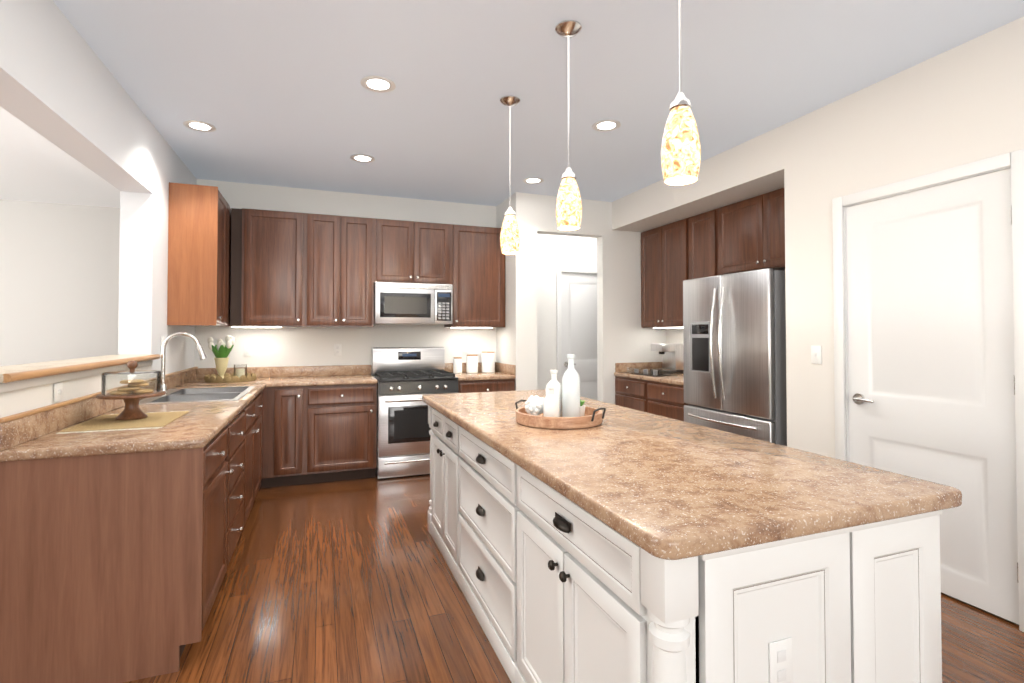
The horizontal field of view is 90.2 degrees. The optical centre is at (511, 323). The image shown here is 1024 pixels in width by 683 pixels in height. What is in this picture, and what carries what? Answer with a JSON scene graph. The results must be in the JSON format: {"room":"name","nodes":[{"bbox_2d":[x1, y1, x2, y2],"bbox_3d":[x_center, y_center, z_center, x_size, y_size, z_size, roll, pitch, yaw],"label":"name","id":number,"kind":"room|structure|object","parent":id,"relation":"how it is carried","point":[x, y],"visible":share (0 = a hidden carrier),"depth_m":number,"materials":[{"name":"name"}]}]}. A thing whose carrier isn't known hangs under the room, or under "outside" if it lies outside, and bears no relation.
{"room":"kitchen","nodes":[
{"label":"kitchen","id":0,"kind":"room"},
{"bbox_2d":[0,199,119,365],"bbox_3d":[-5.644,0.050,5.421,4.210,2.770,0.100,0,-1,-20],"label":"wall","id":1,"kind":"structure","parent":0,"point":[59,281],"depth_m":5.62,"materials":[{"name":"white paint"}]},
{"bbox_2d":[0,0,196,417],"bbox_3d":[-1.509,-0.037,0.642,0.190,2.770,8.850,0,-1,-20],"label":"wall","id":2,"kind":"structure","parent":0,"point":[61,88],"depth_m":2.80,"materials":[{"name":"white paint"}]},
{"bbox_2d":[54,382,62,401],"bbox_3d":[-2.007,0.301,2.259,0.010,0.080,0.072,0,-1,-20],"label":"light switch","id":3,"kind":"object","parent":2,"relation":"attached to","point":[58,391],"visible":1,"depth_m":2.25,"materials":[{"name":"white plastic"}]},
{"bbox_2d":[0,360,152,392],"bbox_3d":[-2.256,0.245,2.626,0.222,0.038,1.800,0,-1,-20],"label":"trim","id":4,"kind":"structure","parent":2,"relation":"attached to","point":[17,385],"depth_m":2.26,"materials":[{"name":"white"}]},
{"bbox_2d":[0,354,160,382],"bbox_3d":[-2.240,0.208,2.623,0.280,0.033,1.812,0,-1,-20],"label":"bar","id":5,"kind":"object","parent":4,"relation":"on","point":[13,373],"visible":1,"depth_m":2.34,"materials":[{"name":"laminate"}]},
{"bbox_2d":[0,370,195,449],"bbox_3d":[-2.376,0.432,3.263,0.022,0.100,3.074,0,-1,-20],"label":"backsplash","id":6,"kind":"structure","parent":2,"relation":"attached to","point":[13,431],"depth_m":2.24,"materials":[{"name":"beige stone"}]},
{"bbox_2d":[167,182,230,325],"bbox_3d":[-2.524,-0.529,4.113,0.327,1.080,0.417,0,-1,-20],"label":"upper cabinet","id":7,"kind":"object","parent":2,"relation":"attached to","point":[199,216],"depth_m":3.93,"materials":[{"name":"brown wood"}]},
{"bbox_2d":[227,238,230,325],"bbox_3d":[-2.624,-0.524,4.376,0.325,1.080,0.146,0,-1,-20],"label":"upper cabinet","id":8,"kind":"object","parent":2,"relation":"attached to","point":[228,266],"depth_m":4.56,"materials":[{"name":"brown wood"}]},
{"bbox_2d":[148,390,243,401],"bbox_3d":[-2.050,0.573,3.339,0.450,0.189,0.391,0,-1,-20],"label":"sink","id":9,"kind":"object","parent":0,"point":[193,395],"depth_m":3.51,"materials":[{"name":"grey metal"}]},
{"bbox_2d":[194,179,495,374],"bbox_3d":[-1.662,0.047,5.244,3.125,2.770,0.120,0,-1,-20],"label":"wall","id":10,"kind":"structure","parent":0,"point":[292,346],"depth_m":5.16,"materials":[{"name":"white paint"}]},
{"bbox_2d":[214,208,238,326],"bbox_3d":[-2.711,-0.520,4.609,0.325,1.080,0.351,0,-1,-20],"label":"upper cabinet","id":11,"kind":"object","parent":10,"relation":"attached to","point":[234,213],"depth_m":4.58,"materials":[{"name":"brown wood"}]},
{"bbox_2d":[232,326,280,327],"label":"under-cabinet light","id":12,"kind":"object","parent":10,"relation":"attached to","point":[232,326],"depth_m":4.65,"materials":[{"name":"white plastic"}]},
{"bbox_2d":[239,208,306,326],"bbox_3d":[-2.229,-0.506,4.800,0.525,1.060,0.330,0,-1,-20],"label":"upper cabinet","id":13,"kind":"object","parent":10,"relation":"attached to","point":[272,244],"depth_m":4.64,"materials":[{"name":"brown wood"}]},
{"bbox_2d":[334,344,341,355],"bbox_3d":[-1.754,0.260,5.135,0.072,0.116,0.007,0,-1,-20],"label":"electrical outlet","id":14,"kind":"object","parent":10,"relation":"attached to","point":[337,349],"visible":1,"depth_m":5.13,"materials":[{"name":"white plastic"}]},
{"bbox_2d":[307,213,374,326],"bbox_3d":[-1.690,-0.502,5.001,0.625,1.060,0.330,0,-1,-20],"label":"upper cabinet","id":15,"kind":"object","parent":10,"relation":"attached to","point":[340,249],"depth_m":4.85,"materials":[{"name":"brown wood"}]},
{"bbox_2d":[196,362,495,377],"bbox_3d":[-1.537,0.468,5.206,2.909,0.100,0.021,0,-1,-20],"label":"backsplash","id":16,"kind":"structure","parent":10,"relation":"attached to","point":[285,371],"depth_m":4.99,"materials":[{"name":"beige stone"}]},
{"bbox_2d":[375,218,454,285],"bbox_3d":[-1.037,-0.715,5.249,0.770,0.625,0.330,0,-1,-20],"label":"upper cabinet","id":17,"kind":"object","parent":10,"relation":"attached to","point":[405,251],"depth_m":5.10,"materials":[{"name":"brown wood"}]},
{"bbox_2d":[374,282,452,323],"bbox_3d":[-1.024,-0.200,5.205,0.758,0.398,0.403,0,-1,-20],"label":"microwave","id":18,"kind":"object","parent":17,"relation":"attached to","point":[408,303],"visible":1,"depth_m":5.01,"materials":[{"name":"metal"}]},
{"bbox_2d":[462,343,467,352],"bbox_3d":[-0.513,0.264,5.599,0.072,0.116,0.007,0,-1,-20],"label":"electrical outlet","id":19,"kind":"object","parent":10,"relation":"attached to","point":[464,347],"visible":1,"depth_m":5.60,"materials":[{"name":"white plastic"}]},
{"bbox_2d":[451,327,491,328],"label":"under-cabinet light","id":20,"kind":"object","parent":10,"relation":"attached to","point":[451,327],"depth_m":5.38,"materials":[{"name":"white plastic"}]},
{"bbox_2d":[444,225,504,327],"bbox_3d":[-0.399,-0.494,5.483,0.592,1.060,0.330,0,-1,-20],"label":"upper cabinet","id":21,"kind":"object","parent":10,"relation":"attached to","point":[478,290],"depth_m":5.33,"materials":[{"name":"brown wood"}]},
{"bbox_2d":[0,0,1023,207],"bbox_3d":[-0.942,-1.452,1.707,10.400,0.100,10.400,0,-1,-20],"label":"ceiling","id":22,"kind":"structure","parent":0,"point":[274,92],"depth_m":2.89,"materials":[{"name":"white paint"}]},
{"bbox_2d":[183,120,215,131],"bbox_3d":[-2.152,-1.364,3.517,0.196,0.009,0.196,0,-1,-20],"label":"recessed light","id":23,"kind":"object","parent":22,"relation":"in","point":[196,125],"visible":0.94,"depth_m":3.51,"materials":[{"name":"white"}]},
{"bbox_2d":[350,154,374,162],"bbox_3d":[-1.220,-1.352,4.164,0.196,0.009,0.196,0,-1,-20],"label":"recessed light","id":24,"kind":"object","parent":22,"relation":"in","point":[363,158],"visible":0.98,"depth_m":4.16,"materials":[{"name":"white"}]},
{"bbox_2d":[360,76,395,92],"bbox_3d":[-0.767,-1.374,2.924,0.196,0.009,0.196,0,-1,-20],"label":"recessed light","id":25,"kind":"object","parent":22,"relation":"in","point":[380,84],"visible":1,"depth_m":2.92,"materials":[{"name":"white"}]},
{"bbox_2d":[500,95,519,253],"bbox_3d":[-0.012,-0.904,3.123,0.124,0.942,0.124,0,-1,-20],"label":"pendant light","id":26,"kind":"object","parent":22,"relation":"hanging from","point":[509,239],"visible":1,"depth_m":3.08,"materials":[{"name":"multicoloured glass"}]},
{"bbox_2d":[523,177,543,183],"bbox_3d":[0.198,-1.341,4.768,0.196,0.009,0.196,0,-1,-20],"label":"recessed light","id":27,"kind":"object","parent":22,"relation":"in","point":[533,180],"visible":0.98,"depth_m":4.76,"materials":[{"name":"white"}]},
{"bbox_2d":[555,20,581,229],"bbox_3d":[0.265,-0.917,2.383,0.124,0.942,0.124,0,-1,-20],"label":"pendant light","id":28,"kind":"object","parent":22,"relation":"hanging from","point":[568,210],"visible":0.98,"depth_m":2.34,"materials":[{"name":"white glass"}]},
{"bbox_2d":[592,120,620,131],"bbox_3d":[0.649,-1.364,3.506,0.196,0.009,0.196,0,-1,-20],"label":"recessed light","id":29,"kind":"object","parent":22,"relation":"in","point":[605,125],"visible":0.98,"depth_m":3.50,"materials":[{"name":"white"}]},
{"bbox_2d":[661,0,700,184],"bbox_3d":[0.541,-0.931,1.643,0.124,0.942,0.124,0,-1,-20],"label":"pendant light","id":30,"kind":"object","parent":22,"relation":"hanging from","point":[680,155],"visible":1,"depth_m":1.60,"materials":[{"name":"multicoloured glass"}]},
{"bbox_2d":[537,234,596,389],"bbox_3d":[1.160,0.071,6.533,3.065,2.770,0.320,0,-1,-20],"label":"wall","id":31,"kind":"structure","parent":0,"point":[554,252],"depth_m":6.33,"materials":[{"name":"white paint"}]},
{"bbox_2d":[557,267,596,399],"bbox_3d":[0.941,0.372,6.492,0.832,2.166,0.097,0,-1,-20],"label":"hall door","id":32,"kind":"structure","parent":31,"relation":"in","point":[577,312],"depth_m":6.48,"materials":[{"name":"white wood"}]},
{"bbox_2d":[123,474,1023,682],"bbox_3d":[-0.942,1.417,1.655,10.400,0.100,10.400,0,-1,-20],"label":"floor","id":33,"kind":"structure","parent":0,"point":[349,581],"depth_m":2.45,"materials":[{"name":"brown wood"}]},
{"bbox_2d":[0,422,231,682],"bbox_3d":[-1.660,0.940,2.232,0.645,0.875,0.630,0,-1,-20],"label":"base cabinet","id":34,"kind":"object","parent":33,"relation":"on","point":[117,547],"depth_m":1.95,"materials":[{"name":"brown wood"}]},
{"bbox_2d":[0,398,247,461],"bbox_3d":[-1.764,0.489,2.530,0.655,0.040,1.275,0,-1,-20],"label":"countertop","id":35,"kind":"structure","parent":34,"relation":"on","point":[204,420],"depth_m":2.07,"materials":[{"name":"beige stone"}]},
{"bbox_2d":[56,411,188,433],"bbox_3d":[-1.830,0.464,2.450,0.380,0.004,0.550,0,-1,-20],"label":"placemat","id":36,"kind":"object","parent":35,"relation":"on","point":[108,422],"visible":0.77,"depth_m":2.36,"materials":[{"name":"fabric"}]},
{"bbox_2d":[96,379,165,419],"bbox_3d":[-1.865,0.367,2.503,0.276,0.188,0.276,0,-1,-20],"label":"cake stand","id":37,"kind":"object","parent":36,"relation":"on","point":[132,410],"visible":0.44,"depth_m":2.47,"materials":[{"name":"brown wood"}]},
{"bbox_2d":[101,360,160,395],"bbox_3d":[-1.865,0.259,2.505,0.236,0.160,0.236,0,-1,-20],"label":"glass cloche","id":38,"kind":"object","parent":37,"relation":"on","point":[132,365],"visible":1,"depth_m":2.49,"materials":[{"name":"clear glass"}]},
{"bbox_2d":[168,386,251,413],"bbox_3d":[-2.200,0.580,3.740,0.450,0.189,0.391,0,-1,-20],"label":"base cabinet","id":39,"kind":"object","parent":33,"relation":"on","point":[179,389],"depth_m":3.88,"materials":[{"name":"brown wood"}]},
{"bbox_2d":[161,332,206,394],"bbox_3d":[-2.256,0.268,3.482,0.286,0.427,0.131,0,-1,-20],"label":"faucet","id":40,"kind":"object","parent":39,"relation":"on","point":[201,353],"visible":0.81,"depth_m":3.48,"materials":[{"name":"silver metal"}]},
{"bbox_2d":[167,382,267,393],"bbox_3d":[-2.346,0.517,4.088,0.655,0.040,0.309,0,-1,-20],"label":"countertop","id":41,"kind":"structure","parent":39,"relation":"on","point":[256,386],"depth_m":4.21,"materials":[{"name":"beige stone"}]},
{"bbox_2d":[232,406,247,553],"bbox_3d":[-1.877,0.950,2.813,0.645,0.875,0.610,0,-1,-20],"label":"base cabinet","id":42,"kind":"object","parent":33,"relation":"on","point":[240,423],"depth_m":3.00,"materials":[{"name":"brown wood"}]},
{"bbox_2d":[248,414,263,515],"bbox_3d":[-2.156,1.062,3.556,0.645,0.680,0.981,0,-1,-20],"label":"base cabinet","id":43,"kind":"object","parent":33,"relation":"on","point":[255,421],"depth_m":3.71,"materials":[{"name":"brown wood"}]},
{"bbox_2d":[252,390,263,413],"bbox_3d":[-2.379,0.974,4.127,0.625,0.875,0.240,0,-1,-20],"label":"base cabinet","id":44,"kind":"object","parent":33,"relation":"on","point":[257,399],"depth_m":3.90,"materials":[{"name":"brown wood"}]},
{"bbox_2d":[264,390,267,487],"bbox_3d":[-2.484,0.982,4.535,0.680,0.875,0.598,0,-1,-20],"label":"base cabinet","id":45,"kind":"object","parent":33,"relation":"on","point":[265,391],"depth_m":4.36,"materials":[{"name":"brown wood"}]},
{"bbox_2d":[268,386,307,487],"bbox_3d":[-2.037,0.985,4.690,0.265,0.875,0.619,0,-1,-20],"label":"base cabinet","id":46,"kind":"object","parent":33,"relation":"on","point":[287,405],"depth_m":4.41,"materials":[{"name":"brown wood"}]},
{"bbox_2d":[308,382,377,483],"bbox_3d":[-1.628,0.987,4.843,0.610,0.875,0.619,0,-1,-20],"label":"base cabinet","id":47,"kind":"object","parent":33,"relation":"on","point":[342,416],"depth_m":4.57,"materials":[{"name":"brown wood"}]},
{"bbox_2d":[184,374,377,385],"bbox_3d":[-2.075,0.528,4.678,1.576,0.040,0.630,0,-1,-20],"label":"countertop","id":48,"kind":"structure","parent":47,"relation":"on","point":[313,379],"depth_m":4.57,"materials":[{"name":"beige stone"}]},
{"bbox_2d":[204,373,255,382],"bbox_3d":[-2.491,0.474,4.520,0.405,0.060,0.405,0,-1,-20],"label":"tray","id":49,"kind":"object","parent":48,"relation":"on","point":[217,378],"visible":0.83,"depth_m":4.37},
{"bbox_2d":[207,336,234,377],"bbox_3d":[-2.559,0.296,4.487,0.211,0.390,0.206,0,-1,-20],"label":"tulip vase","id":50,"kind":"object","parent":49,"relation":"on","point":[221,350],"visible":0.98,"depth_m":4.44,"materials":[{"name":"beige ceramic"}]},
{"bbox_2d":[234,364,246,377],"bbox_3d":[-2.436,0.427,4.574,0.104,0.130,0.104,0,-1,-20],"label":"candle holder","id":51,"kind":"object","parent":49,"relation":"on","point":[240,372],"visible":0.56,"depth_m":4.55,"materials":[{"name":"beige"}]},
{"bbox_2d":[372,347,458,478],"bbox_3d":[-0.963,0.832,5.025,0.745,1.192,0.721,0,-1,-20],"label":"range","id":52,"kind":"object","parent":33,"relation":"on","point":[407,378],"visible":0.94,"depth_m":4.74,"materials":[{"name":"metal"}]},
{"bbox_2d":[458,378,515,392],"bbox_3d":[-0.350,0.996,5.320,0.597,0.875,0.619,0,-1,-20],"label":"base cabinet","id":53,"kind":"object","parent":33,"relation":"on","point":[465,385],"depth_m":5.03,"materials":[{"name":"brown wood"}]},
{"bbox_2d":[455,370,515,377],"bbox_3d":[-0.350,0.540,5.323,0.602,0.040,0.630,0,-1,-20],"label":"countertop","id":54,"kind":"structure","parent":53,"relation":"on","point":[464,374],"depth_m":5.12,"materials":[{"name":"beige stone"}]},
{"bbox_2d":[453,357,461,372],"bbox_3d":[-0.576,0.435,5.408,0.094,0.170,0.094,0,-1,-20],"label":"canister","id":55,"kind":"object","parent":54,"relation":"on","point":[457,364],"visible":1,"depth_m":5.37,"materials":[{"name":"white ceramic"}]},
{"bbox_2d":[466,354,477,372],"bbox_3d":[-0.426,0.424,5.464,0.124,0.194,0.124,0,-1,-20],"label":"canister","id":56,"kind":"object","parent":54,"relation":"on","point":[471,363],"visible":1,"depth_m":5.41,"materials":[{"name":"white ceramic"}]},
{"bbox_2d":[482,351,494,372],"bbox_3d":[-0.257,0.410,5.527,0.144,0.224,0.144,0,-1,-20],"label":"canister","id":57,"kind":"object","parent":54,"relation":"on","point":[488,361],"visible":1,"depth_m":5.47,"materials":[{"name":"white ceramic"}]},
{"bbox_2d":[614,362,687,420],"bbox_3d":[1.620,0.922,5.092,0.717,1.014,1.188,0,-1,-20],"label":"base cabinet","id":58,"kind":"object","parent":33,"relation":"on","point":[662,396],"visible":0.25,"depth_m":5.00,"materials":[{"name":"brown wood"}]},
{"bbox_2d":[626,367,677,376],"bbox_3d":[1.429,0.487,5.227,0.270,0.060,0.500,0,-1,-20],"label":"acrylic organizer","id":59,"kind":"object","parent":58,"relation":"on","point":[654,373],"visible":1,"depth_m":5.16,"materials":[{"name":"clear plastic"}]},
{"bbox_2d":[650,343,683,373],"bbox_3d":[1.660,0.366,5.454,0.280,0.310,0.220,0,-1,-20],"label":"coffee maker","id":60,"kind":"object","parent":58,"relation":"on","point":[672,356],"visible":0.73,"depth_m":5.38,"materials":[{"name":"silver metal"}]},
{"bbox_2d":[428,405,941,682],"bbox_3d":[0.292,0.946,2.429,0.934,0.870,2.580,0,-1,-20],"label":"kitchen island","id":61,"kind":"object","parent":33,"relation":"on","point":[619,544],"depth_m":1.34,"materials":[{"name":"white wood"}]},
{"bbox_2d":[422,389,961,564],"bbox_3d":[0.304,0.489,2.447,0.995,0.043,2.660,0,-1,-20],"label":"island countertop","id":62,"kind":"structure","parent":61,"relation":"on","point":[676,491],"depth_m":1.45,"materials":[{"name":"beige stone"}]},
{"bbox_2d":[515,400,605,428],"bbox_3d":[0.224,0.423,2.439,0.410,0.087,0.434,0,-1,-20],"label":"tray","id":63,"kind":"object","parent":62,"relation":"on","point":[592,417],"visible":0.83,"depth_m":2.27,"materials":[{"name":"brown wood"}]},
{"bbox_2d":[525,395,543,415],"bbox_3d":[0.114,0.395,2.446,0.107,0.105,0.109,0,-1,-20],"label":"decorative ball","id":64,"kind":"object","parent":63,"relation":"on","point":[534,405],"visible":0.9,"depth_m":2.41,"materials":[{"name":"white ceramic"}]},
{"bbox_2d":[543,387,559,416],"bbox_3d":[0.184,0.373,2.388,0.076,0.155,0.076,0,-1,-20],"label":"bottle","id":65,"kind":"object","parent":63,"relation":"on","point":[551,404],"visible":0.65,"depth_m":2.36,"materials":[{"name":"white ceramic"}]},
{"bbox_2d":[546,370,561,416],"bbox_3d":[0.207,0.341,2.515,0.082,0.225,0.082,0,-1,-20],"label":"bottle","id":66,"kind":"object","parent":63,"relation":"on","point":[555,383],"visible":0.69,"depth_m":2.49,"materials":[{"name":"white ceramic"}]},
{"bbox_2d":[562,354,579,416],"bbox_3d":[0.285,0.299,2.459,0.086,0.305,0.086,0,-1,-20],"label":"bottle","id":67,"kind":"object","parent":63,"relation":"on","point":[571,393],"visible":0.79,"depth_m":2.42,"materials":[{"name":"white ceramic"}]},
{"bbox_2d":[580,400,585,415],"bbox_3d":[0.336,0.415,2.524,0.056,0.076,0.056,0,-1,-20],"label":"succulent","id":68,"kind":"object","parent":63,"relation":"on","point":[582,409],"visible":0.4,"depth_m":2.50,"materials":[{"name":"white ceramic"}]},
{"bbox_2d":[683,268,786,445],"bbox_3d":[1.942,0.514,4.083,0.809,1.795,0.910,0,-1,-20],"label":"fridge","id":69,"kind":"object","parent":33,"relation":"on","point":[734,345],"visible":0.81,"depth_m":3.82,"materials":[{"name":"grey metal"}]},
{"bbox_2d":[496,192,665,404],"bbox_3d":[0.831,0.058,5.844,1.965,2.770,0.740,0,-1,-20],"label":"wall","id":70,"kind":"structure","parent":0,"point":[623,336],"depth_m":5.52,"materials":[{"name":"white paint"}]},
{"bbox_2d":[496,362,515,373],"bbox_3d":[-0.076,0.471,5.421,0.020,0.100,0.598,0,-1,-20],"label":"backsplash","id":71,"kind":"structure","parent":70,"relation":"attached to","point":[504,368],"depth_m":5.36,"materials":[{"name":"beige stone"}]},
{"bbox_2d":[612,16,1023,457],"bbox_3d":[2.906,-0.014,1.896,0.840,2.770,8.110,0,-1,-20],"label":"wall","id":72,"kind":"structure","parent":0,"point":[962,104],"depth_m":3.18,"materials":[{"name":"white paint"}]},
{"bbox_2d":[641,219,684,327],"bbox_3d":[1.723,-0.496,5.367,0.347,1.060,0.790,0,-1,-20],"label":"upper cabinet","id":73,"kind":"object","parent":72,"relation":"attached to","point":[663,247],"depth_m":5.29,"materials":[{"name":"brown wood"}]},
{"bbox_2d":[653,327,682,328],"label":"under-cabinet light","id":74,"kind":"object","parent":73,"relation":"attached to","point":[660,327],"depth_m":5.40,"materials":[{"name":"white plastic"}]},
{"bbox_2d":[685,209,716,279],"bbox_3d":[1.929,-0.506,4.816,0.347,1.060,0.387,0,-1,-20],"label":"upper cabinet","id":75,"kind":"object","parent":72,"relation":"attached to","point":[701,229],"depth_m":4.76,"materials":[{"name":"brown wood"}]},
{"bbox_2d":[717,188,784,274],"bbox_3d":[2.177,-0.743,4.158,0.347,0.610,1.026,0,-1,-20],"label":"upper cabinet","id":76,"kind":"object","parent":72,"relation":"attached to","point":[745,235],"depth_m":4.20,"materials":[{"name":"brown wood"}]},
{"bbox_2d":[811,345,821,363],"bbox_3d":[1.941,0.196,3.256,0.010,0.116,0.072,0,-1,-20],"label":"light switch","id":77,"kind":"object","parent":72,"relation":"attached to","point":[816,354],"visible":1,"depth_m":3.25,"materials":[{"name":"white plastic"}]},
{"bbox_2d":[832,149,1023,631],"bbox_3d":[2.159,0.303,2.700,0.097,2.166,0.932,0,-1,-20],"label":"pantry door","id":78,"kind":"structure","parent":72,"relation":"in","point":[928,286],"depth_m":2.59,"materials":[{"name":"white wood"}]}
]}

